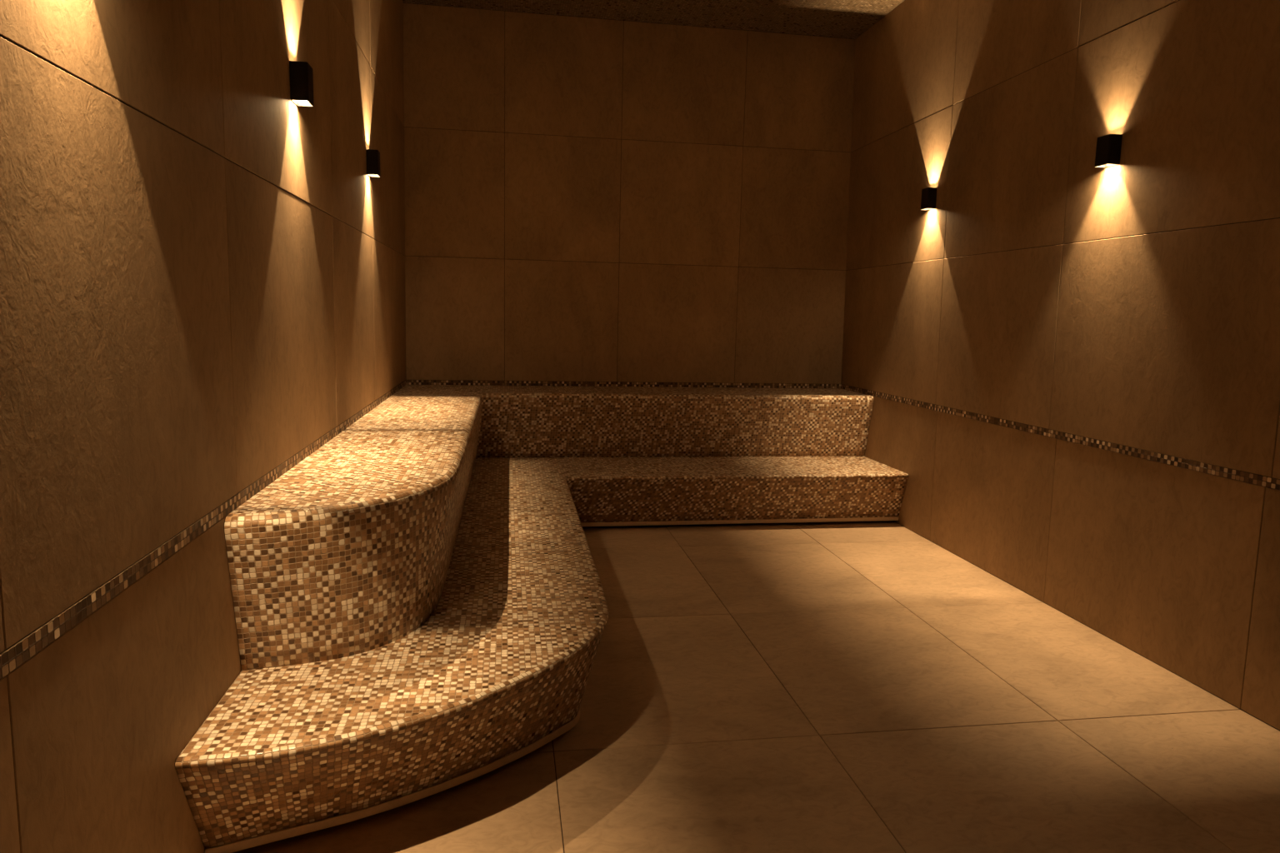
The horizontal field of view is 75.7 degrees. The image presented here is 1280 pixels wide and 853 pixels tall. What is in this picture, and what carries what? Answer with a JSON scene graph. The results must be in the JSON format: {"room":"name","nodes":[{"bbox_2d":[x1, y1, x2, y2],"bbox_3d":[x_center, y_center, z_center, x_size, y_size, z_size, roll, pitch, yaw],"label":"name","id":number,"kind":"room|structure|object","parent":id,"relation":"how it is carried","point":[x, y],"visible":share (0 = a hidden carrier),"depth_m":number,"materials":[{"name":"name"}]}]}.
{"room":"spa","nodes":[
{"label":"spa","id":0,"kind":"room"},
{"bbox_2d":[0,0,405,852],"bbox_3d":[-1.124,-0.685,2.378,0.142,3.226,6.350,0,8,-9],"label":"wall","id":1,"kind":"structure","parent":0,"point":[202,267],"depth_m":1.61,"materials":[{"name":"beige tile"}]},
{"bbox_2d":[0,380,406,679],"bbox_3d":[-1.091,0.133,2.498,0.004,0.033,6.350,0,8,-9],"label":"trim","id":2,"kind":"structure","parent":1,"relation":"attached to","point":[24,649],"depth_m":1.54,"materials":[{"name":"tile"}]},
{"bbox_2d":[289,60,314,106],"bbox_3d":[-1.071,-1.084,2.609,0.054,0.116,0.080,0,8,-9],"label":"wall lamp","id":3,"kind":"object","parent":1,"relation":"attached to","point":[301,73],"visible":1,"depth_m":2.57,"materials":[{"name":"black metal"}]},
{"bbox_2d":[365,149,380,177],"bbox_3d":[-1.295,-1.279,4.002,0.054,0.116,0.080,0,8,-9],"label":"wall lamp","id":4,"kind":"object","parent":1,"relation":"attached to","point":[372,156],"visible":1,"depth_m":3.97,"materials":[{"name":"black metal"}]},
{"bbox_2d":[403,2,855,389],"bbox_3d":[-0.036,-1.126,5.799,3.170,3.225,0.120,0,8,-9],"label":"wall","id":5,"kind":"structure","parent":0,"point":[587,199],"depth_m":5.67,"materials":[{"name":"beige tile"}]},
{"bbox_2d":[406,380,840,388],"bbox_3d":[-0.050,-0.299,5.852,3.120,0.033,0.004,0,8,-9],"label":"trim","id":6,"kind":"structure","parent":5,"relation":"attached to","point":[408,382],"depth_m":5.83,"materials":[{"name":"tile"}]},
{"bbox_2d":[402,0,904,39],"bbox_3d":[0.507,-2.340,2.409,3.180,0.120,6.350,0,8,-9],"label":"ceiling","id":7,"kind":"structure","parent":0,"point":[832,18],"depth_m":5.31,"materials":[{"name":"rough textured plaster"}]},
{"bbox_2d":[231,521,1279,852],"bbox_3d":[0.436,0.973,2.861,3.170,0.120,6.350,0,8,-9],"label":"floor","id":8,"kind":"structure","parent":0,"point":[849,687],"depth_m":2.58,"materials":[{"name":"beige tile"}]},
{"bbox_2d":[175,456,908,852],"bbox_3d":[0.258,0.588,3.955,3.135,0.340,4.041,0,8,-9],"label":"tiled bench","id":9,"kind":"object","parent":8,"relation":"on","point":[500,669],"visible":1,"depth_m":2.31,"materials":[{"name":"beige tile"}]},
{"bbox_2d":[224,385,873,670],"bbox_3d":[0.238,0.183,4.074,3.127,0.430,3.691,0,8,-9],"label":"bench","id":10,"kind":"object","parent":9,"relation":"on","point":[348,552],"visible":1,"depth_m":2.70,"materials":[{"name":"beige tile"}]},
{"bbox_2d":[841,0,1279,730],"bbox_3d":[2.055,-0.682,2.891,0.171,3.227,6.350,0,8,-9],"label":"wall","id":11,"kind":"structure","parent":0,"point":[1134,302],"depth_m":3.50,"materials":[{"name":"beige tile"}]},
{"bbox_2d":[920,187,936,209],"bbox_3d":[1.663,-1.312,4.745,0.054,0.116,0.080,0,8,-9],"label":"wall lamp","id":12,"kind":"object","parent":11,"relation":"attached to","point":[928,200],"visible":1,"depth_m":4.71,"materials":[{"name":"black metal"}]},
{"bbox_2d":[840,384,1279,489],"bbox_3d":[1.991,0.137,2.995,0.005,0.033,6.350,0,8,-9],"label":"trim","id":13,"kind":"structure","parent":11,"relation":"attached to","point":[1267,482],"depth_m":3.42,"materials":[{"name":"tile"}]},
{"bbox_2d":[1094,134,1122,167],"bbox_3d":[1.891,-1.114,3.328,0.054,0.116,0.080,0,8,-9],"label":"wall lamp","id":14,"kind":"object","parent":11,"relation":"attached to","point":[1108,147],"visible":1,"depth_m":3.30,"materials":[{"name":"black metal"}]}
]}

